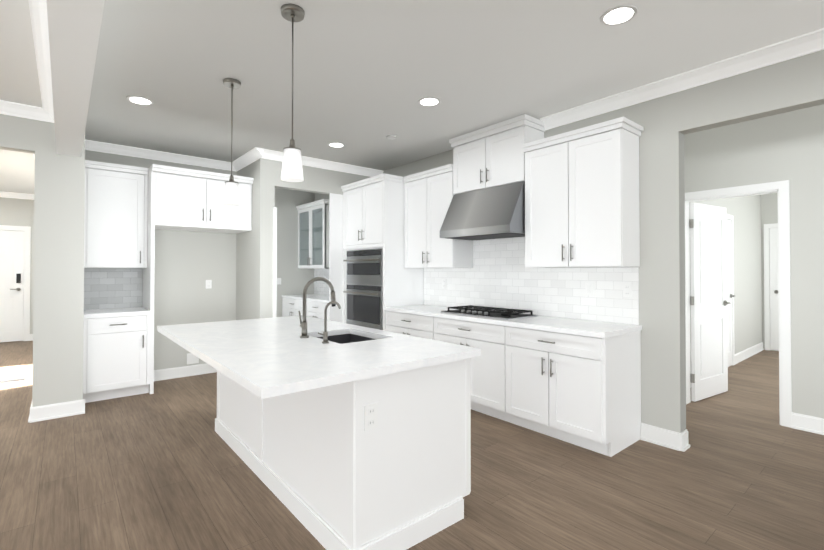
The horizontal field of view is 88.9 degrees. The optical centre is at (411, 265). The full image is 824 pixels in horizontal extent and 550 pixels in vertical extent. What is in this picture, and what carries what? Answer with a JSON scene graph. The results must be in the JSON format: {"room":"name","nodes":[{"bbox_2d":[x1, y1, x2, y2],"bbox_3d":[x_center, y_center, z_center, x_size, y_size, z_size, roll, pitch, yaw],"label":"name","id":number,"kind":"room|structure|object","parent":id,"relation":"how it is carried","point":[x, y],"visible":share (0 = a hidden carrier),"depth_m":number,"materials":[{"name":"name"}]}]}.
{"room":"kitchen","nodes":[
{"label":"kitchen","id":0,"kind":"room"},
{"bbox_2d":[0,114,34,333],"bbox_3d":[-6.104,-0.028,1.669,6.850,2.830,0.120,1,-1,-40],"label":"wall","id":1,"kind":"structure","parent":0,"point":[17,134],"depth_m":3.75,"materials":[{"name":"grey paint"}]},
{"bbox_2d":[0,230,23,341],"bbox_3d":[-7.817,0.387,7.778,0.922,2.104,0.119,1,-1,-40],"label":"front door","id":2,"kind":"structure","parent":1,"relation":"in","point":[11,282],"depth_m":7.98,"materials":[{"name":"white wood"}]},
{"bbox_2d":[32,120,87,406],"bbox_3d":[-3.576,-0.001,4.269,0.360,2.830,0.900,1,-1,-40],"label":"column","id":3,"kind":"structure","parent":0,"point":[59,183],"depth_m":3.91,"materials":[{"name":"grey paint"}]},
{"bbox_2d":[46,0,104,156],"bbox_3d":[0.052,-1.271,-0.004,0.180,0.380,10.330,1,-1,-40],"label":"ceiling beam","id":4,"kind":"structure","parent":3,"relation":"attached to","point":[74,26],"depth_m":2.19,"materials":[{"name":"white paint"}]},
{"bbox_2d":[84,160,148,267],"bbox_3d":[-3.369,-0.543,4.771,0.582,1.135,0.435,1,-1,-40],"label":"upper cabinet","id":5,"kind":"object","parent":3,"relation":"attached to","point":[115,215],"visible":0.88,"depth_m":4.64,"materials":[{"name":"white wood"}]},
{"bbox_2d":[0,0,823,199],"bbox_3d":[-3.295,-1.396,1.686,10.180,0.095,15.200,1,-1,-40],"label":"crown molding","id":6,"kind":"structure","parent":3,"relation":"attached to","point":[797,46],"depth_m":3.44,"materials":[{"name":"white wood"}]},
{"bbox_2d":[88,150,235,369],"bbox_3d":[-3.263,0.009,5.216,2.050,2.830,0.120,1,-1,-40],"label":"wall","id":7,"kind":"structure","parent":0,"point":[184,261],"depth_m":5.42,"materials":[{"name":"grey paint"}]},
{"bbox_2d":[84,268,141,309],"bbox_3d":[-3.507,0.265,4.928,0.580,0.471,0.007,1,-1,-40],"label":"backsplash","id":8,"kind":"structure","parent":7,"relation":"attached to","point":[104,288],"depth_m":4.92,"materials":[{"name":"white tile"}]},
{"bbox_2d":[187,353,198,363],"bbox_3d":[-2.849,1.207,5.464,0.140,0.140,0.008,1,-1,-40],"label":"electrical outlet plate","id":9,"kind":"object","parent":7,"relation":"attached to","point":[194,359],"depth_m":5.45,"materials":[{"name":"white plastic"}]},
{"bbox_2d":[206,280,211,288],"bbox_3d":[-2.706,0.249,5.592,0.072,0.115,0.008,1,-1,-40],"label":"electrical outlet plate","id":10,"kind":"object","parent":7,"relation":"attached to","point":[208,282],"depth_m":5.59,"materials":[{"name":"white plastic"}]},
{"bbox_2d":[236,158,275,319],"bbox_3d":[-2.067,0.012,5.519,0.180,2.830,0.900,1,-1,-40],"label":"wall","id":11,"kind":"structure","parent":0,"point":[237,269],"depth_m":5.21,"materials":[{"name":"grey paint"}]},
{"bbox_2d":[276,188,314,316],"bbox_3d":[-2.477,0.033,7.426,1.580,2.830,0.120,1,-1,-40],"label":"wall","id":12,"kind":"structure","parent":0,"point":[294,279],"depth_m":7.57,"materials":[{"name":"grey paint"}]},
{"bbox_2d":[276,161,369,195],"bbox_3d":[-1.125,-1.195,5.806,1.580,0.410,0.120,1,-1,-40],"label":"wall","id":13,"kind":"structure","parent":0,"point":[316,180],"depth_m":5.65,"materials":[{"name":"grey paint"}]},
{"bbox_2d":[0,341,823,549],"bbox_3d":[-1.083,1.455,4.332,18.000,0.080,18.500,1,-1,-40],"label":"floor","id":14,"kind":"structure","parent":0,"point":[164,466],"depth_m":2.69,"materials":[{"name":"brown wood"}]},
{"bbox_2d":[0,378,25,382],"bbox_3d":[-4.981,1.422,5.181,0.320,0.004,0.140,1,-1,-40],"label":"floor vent","id":15,"kind":"object","parent":14,"relation":"in","point":[10,380],"visible":0.89,"depth_m":5.19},
{"bbox_2d":[0,225,30,340],"bbox_3d":[-7.817,0.346,7.779,1.110,2.210,0.018,1,-1,-40],"label":"door frame","id":16,"kind":"structure","parent":14,"relation":"on","point":[27,229],"depth_m":8.09,"materials":[{"name":"white wood"}]},
{"bbox_2d":[83,307,150,402],"bbox_3d":[-3.292,0.958,4.662,0.582,0.920,0.678,1,-1,-40],"label":"base cabinet","id":17,"kind":"object","parent":14,"relation":"on","point":[116,352],"visible":0.96,"depth_m":4.44,"materials":[{"name":"white wood"}]},
{"bbox_2d":[142,164,253,393],"bbox_3d":[-2.638,0.159,5.201,1.097,2.530,0.695,1,-1,-40],"label":"surround","id":18,"kind":"object","parent":14,"relation":"on","point":[182,199],"visible":0.9,"depth_m":4.88,"materials":[{"name":"white wood"}]},
{"bbox_2d":[282,298,301,316],"bbox_3d":[-1.768,1.006,7.309,0.620,0.880,0.943,1,-1,-40],"label":"base cabinet","id":19,"kind":"object","parent":14,"relation":"on","point":[290,306],"depth_m":7.18,"materials":[{"name":"white wood"}]},
{"bbox_2d":[282,294,328,301],"bbox_3d":[-1.511,0.543,6.992,0.635,0.040,1.767,1,-1,-40],"label":"countertop","id":20,"kind":"structure","parent":19,"relation":"on","point":[310,297],"depth_m":6.90,"materials":[{"name":"white stone"}]},
{"bbox_2d":[302,302,328,319],"bbox_3d":[-1.253,1.000,6.687,0.620,0.880,0.936,1,-1,-40],"label":"base cabinet","id":21,"kind":"object","parent":14,"relation":"on","point":[316,304],"depth_m":6.47,"materials":[{"name":"white wood"}]},
{"bbox_2d":[329,193,342,322],"bbox_3d":[-0.804,0.223,5.989,0.828,2.418,0.020,1,-1,-40],"label":"panel","id":22,"kind":"object","parent":14,"relation":"on","point":[336,243],"visible":0.14,"depth_m":5.78,"materials":[{"name":"white wood"}]},
{"bbox_2d":[215,329,472,549],"bbox_3d":[-0.648,0.958,2.990,0.834,0.885,2.222,1,-1,-40],"label":"kitchen island","id":23,"kind":"object","parent":14,"relation":"on","point":[334,435],"depth_m":2.15,"materials":[{"name":"white wood"}]},
{"bbox_2d":[157,313,480,400],"bbox_3d":[-0.816,0.494,2.849,1.237,0.040,2.280,1,-1,-40],"label":"island countertop","id":24,"kind":"structure","parent":23,"relation":"on","point":[275,356],"depth_m":2.28,"materials":[{"name":"white stone"}]},
{"bbox_2d":[341,173,423,330],"bbox_3d":[-0.421,0.164,5.627,0.702,2.530,1.022,1,-1,-40],"label":"tall cabinet","id":25,"kind":"object","parent":14,"relation":"on","point":[378,277],"visible":0.71,"depth_m":5.30,"materials":[{"name":"white wood"}]},
{"bbox_2d":[384,304,641,456],"bbox_3d":[0.758,0.926,4.230,0.658,0.975,2.685,1,-1,-40],"label":"base cabinet","id":26,"kind":"object","parent":14,"relation":"on","point":[577,382],"visible":0.81,"depth_m":3.40,"materials":[{"name":"white wood"}]},
{"bbox_2d":[0,0,823,193],"bbox_3d":[-1.083,-1.465,4.363,18.000,0.100,18.500,1,-1,-40],"label":"ceiling","id":27,"kind":"structure","parent":0,"point":[368,75],"depth_m":2.97,"materials":[{"name":"white paint"}]},
{"bbox_2d":[126,96,153,104],"bbox_3d":[-2.339,-1.419,3.617,0.198,0.007,0.198,1,-1,-40],"label":"recessed light","id":28,"kind":"object","parent":27,"relation":"in","point":[140,100],"visible":1,"depth_m":3.60,"materials":[{"name":"white"}]},
{"bbox_2d":[223,78,240,205],"bbox_3d":[-1.397,-0.949,3.258,0.132,0.954,0.132,1,-1,-40],"label":"pendant light","id":29,"kind":"object","parent":27,"relation":"hanging from","point":[231,194],"visible":1,"depth_m":3.23,"materials":[{"name":"white glass"}]},
{"bbox_2d":[281,4,304,181],"bbox_3d":[-0.672,-0.958,2.364,0.132,0.954,0.132,1,-1,-40],"label":"pendant light","id":30,"kind":"object","parent":27,"relation":"hanging from","point":[292,170],"visible":1,"depth_m":2.33,"materials":[{"name":"white glass"}]},
{"bbox_2d":[328,142,344,146],"bbox_3d":[-0.881,-1.405,4.897,0.198,0.007,0.198,1,-1,-40],"label":"recessed light","id":31,"kind":"object","parent":27,"relation":"in","point":[335,144],"visible":0.98,"depth_m":4.87,"materials":[{"name":"white"}]},
{"bbox_2d":[386,135,396,139],"bbox_3d":[-0.222,-1.403,4.603,0.119,0.018,0.119,-1,-1,41],"label":"detector","id":32,"kind":"object","parent":27,"relation":"attached to","point":[391,137],"visible":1,"depth_m":4.55,"materials":[{"name":"white plastic"}]},
{"bbox_2d":[418,97,440,105],"bbox_3d":[0.150,-1.419,3.641,0.198,0.007,0.198,1,-1,-40],"label":"recessed light","id":33,"kind":"object","parent":27,"relation":"in","point":[429,101],"visible":1,"depth_m":3.63,"materials":[{"name":"white glass"}]},
{"bbox_2d":[600,4,637,25],"bbox_3d":[1.184,-1.431,2.409,0.198,0.007,0.198,1,-1,-40],"label":"recessed light","id":34,"kind":"object","parent":27,"relation":"in","point":[618,15],"visible":1,"depth_m":2.40,"materials":[{"name":"white"}]},
{"bbox_2d":[315,50,823,432],"bbox_3d":[2.148,-0.012,3.174,0.120,2.830,12.570,1,-1,-40],"label":"wall","id":35,"kind":"structure","parent":0,"point":[668,122],"depth_m":3.26,"materials":[{"name":"grey paint"}]},
{"bbox_2d":[296,199,328,268],"bbox_3d":[-1.639,-0.515,7.367,0.367,1.135,1.042,1,-1,-40],"label":"upper cabinet","id":36,"kind":"object","parent":35,"relation":"attached to","point":[313,235],"visible":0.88,"depth_m":7.42,"materials":[{"name":"white wood"}]},
{"bbox_2d":[314,269,328,294],"bbox_3d":[-1.276,0.289,7.204,0.008,0.471,1.749,1,-1,-40],"label":"backsplash","id":37,"kind":"structure","parent":35,"relation":"attached to","point":[320,287],"depth_m":7.64,"materials":[{"name":"white tile"}]},
{"bbox_2d":[28,334,823,451],"bbox_3d":[-1.564,1.351,4.389,15.330,0.130,13.200,1,-1,-40],"label":"baseboard","id":38,"kind":"structure","parent":35,"relation":"attached to","point":[674,440],"depth_m":3.82,"materials":[{"name":"white wood"}]},
{"bbox_2d":[403,166,472,267],"bbox_3d":[0.303,-0.522,5.053,0.330,1.100,0.857,1,-1,-40],"label":"upper cabinet","id":39,"kind":"object","parent":35,"relation":"attached to","point":[427,197],"depth_m":4.90,"materials":[{"name":"white wood"}]},
{"bbox_2d":[440,181,524,239],"bbox_3d":[0.790,-0.536,4.294,0.530,0.491,0.916,1,-1,-40],"label":"range hood","id":40,"kind":"object","parent":35,"relation":"attached to","point":[496,212],"visible":0.84,"depth_m":4.10,"materials":[{"name":"metal"}]},
{"bbox_2d":[451,118,546,193],"bbox_3d":[0.873,-1.066,4.369,0.330,0.563,0.925,1,-1,-40],"label":"upper cabinet","id":41,"kind":"object","parent":35,"relation":"attached to","point":[492,158],"depth_m":4.20,"materials":[{"name":"white wood"}]},
{"bbox_2d":[424,237,638,324],"bbox_3d":[1.001,-0.139,4.459,0.008,1.269,2.660,1,-1,-40],"label":"backsplash","id":42,"kind":"structure","parent":35,"relation":"attached to","point":[499,274],"depth_m":4.24,"materials":[{"name":"white tile"}]},
{"bbox_2d":[523,122,642,266],"bbox_3d":[1.451,-0.537,3.666,0.330,1.100,0.878,1,-1,-40],"label":"upper cabinet","id":43,"kind":"object","parent":35,"relation":"attached to","point":[582,205],"depth_m":3.45,"materials":[{"name":"white wood"}]},
{"bbox_2d":[623,283,631,296],"bbox_3d":[1.790,0.206,3.491,0.009,0.115,0.072,1,-1,-40],"label":"electrical outlet plate","id":44,"kind":"object","parent":35,"relation":"attached to","point":[627,287],"depth_m":3.49,"materials":[{"name":"white plastic"}]},
{"bbox_2d":[689,195,764,366],"bbox_3d":[3.908,0.013,5.572,5.650,2.830,0.120,1,-1,-40],"label":"wall","id":45,"kind":"structure","parent":0,"point":[753,215],"depth_m":6.62,"materials":[{"name":"grey paint"}]},
{"bbox_2d":[727,219,735,366],"bbox_3d":[4.288,0.383,5.752,0.822,2.069,0.079,1,-1,-40],"label":"closet door","id":46,"kind":"structure","parent":45,"relation":"in","point":[729,291],"depth_m":5.96,"materials":[{"name":"white wood"}]},
{"bbox_2d":[684,104,823,418],"bbox_3d":[4.919,-0.027,1.820,0.120,2.830,6.950,1,-1,-40],"label":"wall","id":47,"kind":"structure","parent":0,"point":[782,147],"depth_m":3.64,"materials":[{"name":"grey paint"}]},
{"bbox_2d":[689,202,730,401],"bbox_3d":[3.213,0.376,4.543,0.756,2.058,0.153,0,-1,-32],"label":"door","id":48,"kind":"structure","parent":47,"relation":"in","point":[708,296],"depth_m":4.50,"materials":[{"name":"white wood"}]},
{"bbox_2d":[685,180,791,427],"bbox_3d":[3.063,0.335,4.042,0.138,2.155,0.885,1,-1,-40],"label":"door frame","id":49,"kind":"structure","parent":47,"relation":"attached to","point":[781,189],"depth_m":3.74,"materials":[{"name":"white wood"}]},
{"bbox_2d":[761,193,777,350],"bbox_3d":[6.484,0.026,6.797,0.120,2.830,1.260,1,-1,-40],"label":"wall","id":50,"kind":"structure","parent":0,"point":[769,202],"depth_m":7.21,"materials":[{"name":"grey paint"}]},
{"bbox_2d":[769,228,778,350],"bbox_3d":[6.329,0.395,6.821,0.079,2.069,0.812,1,-1,-40],"label":"door","id":51,"kind":"structure","parent":50,"relation":"in","point":[774,307],"depth_m":7.10,"materials":[{"name":"white wood"}]}
]}

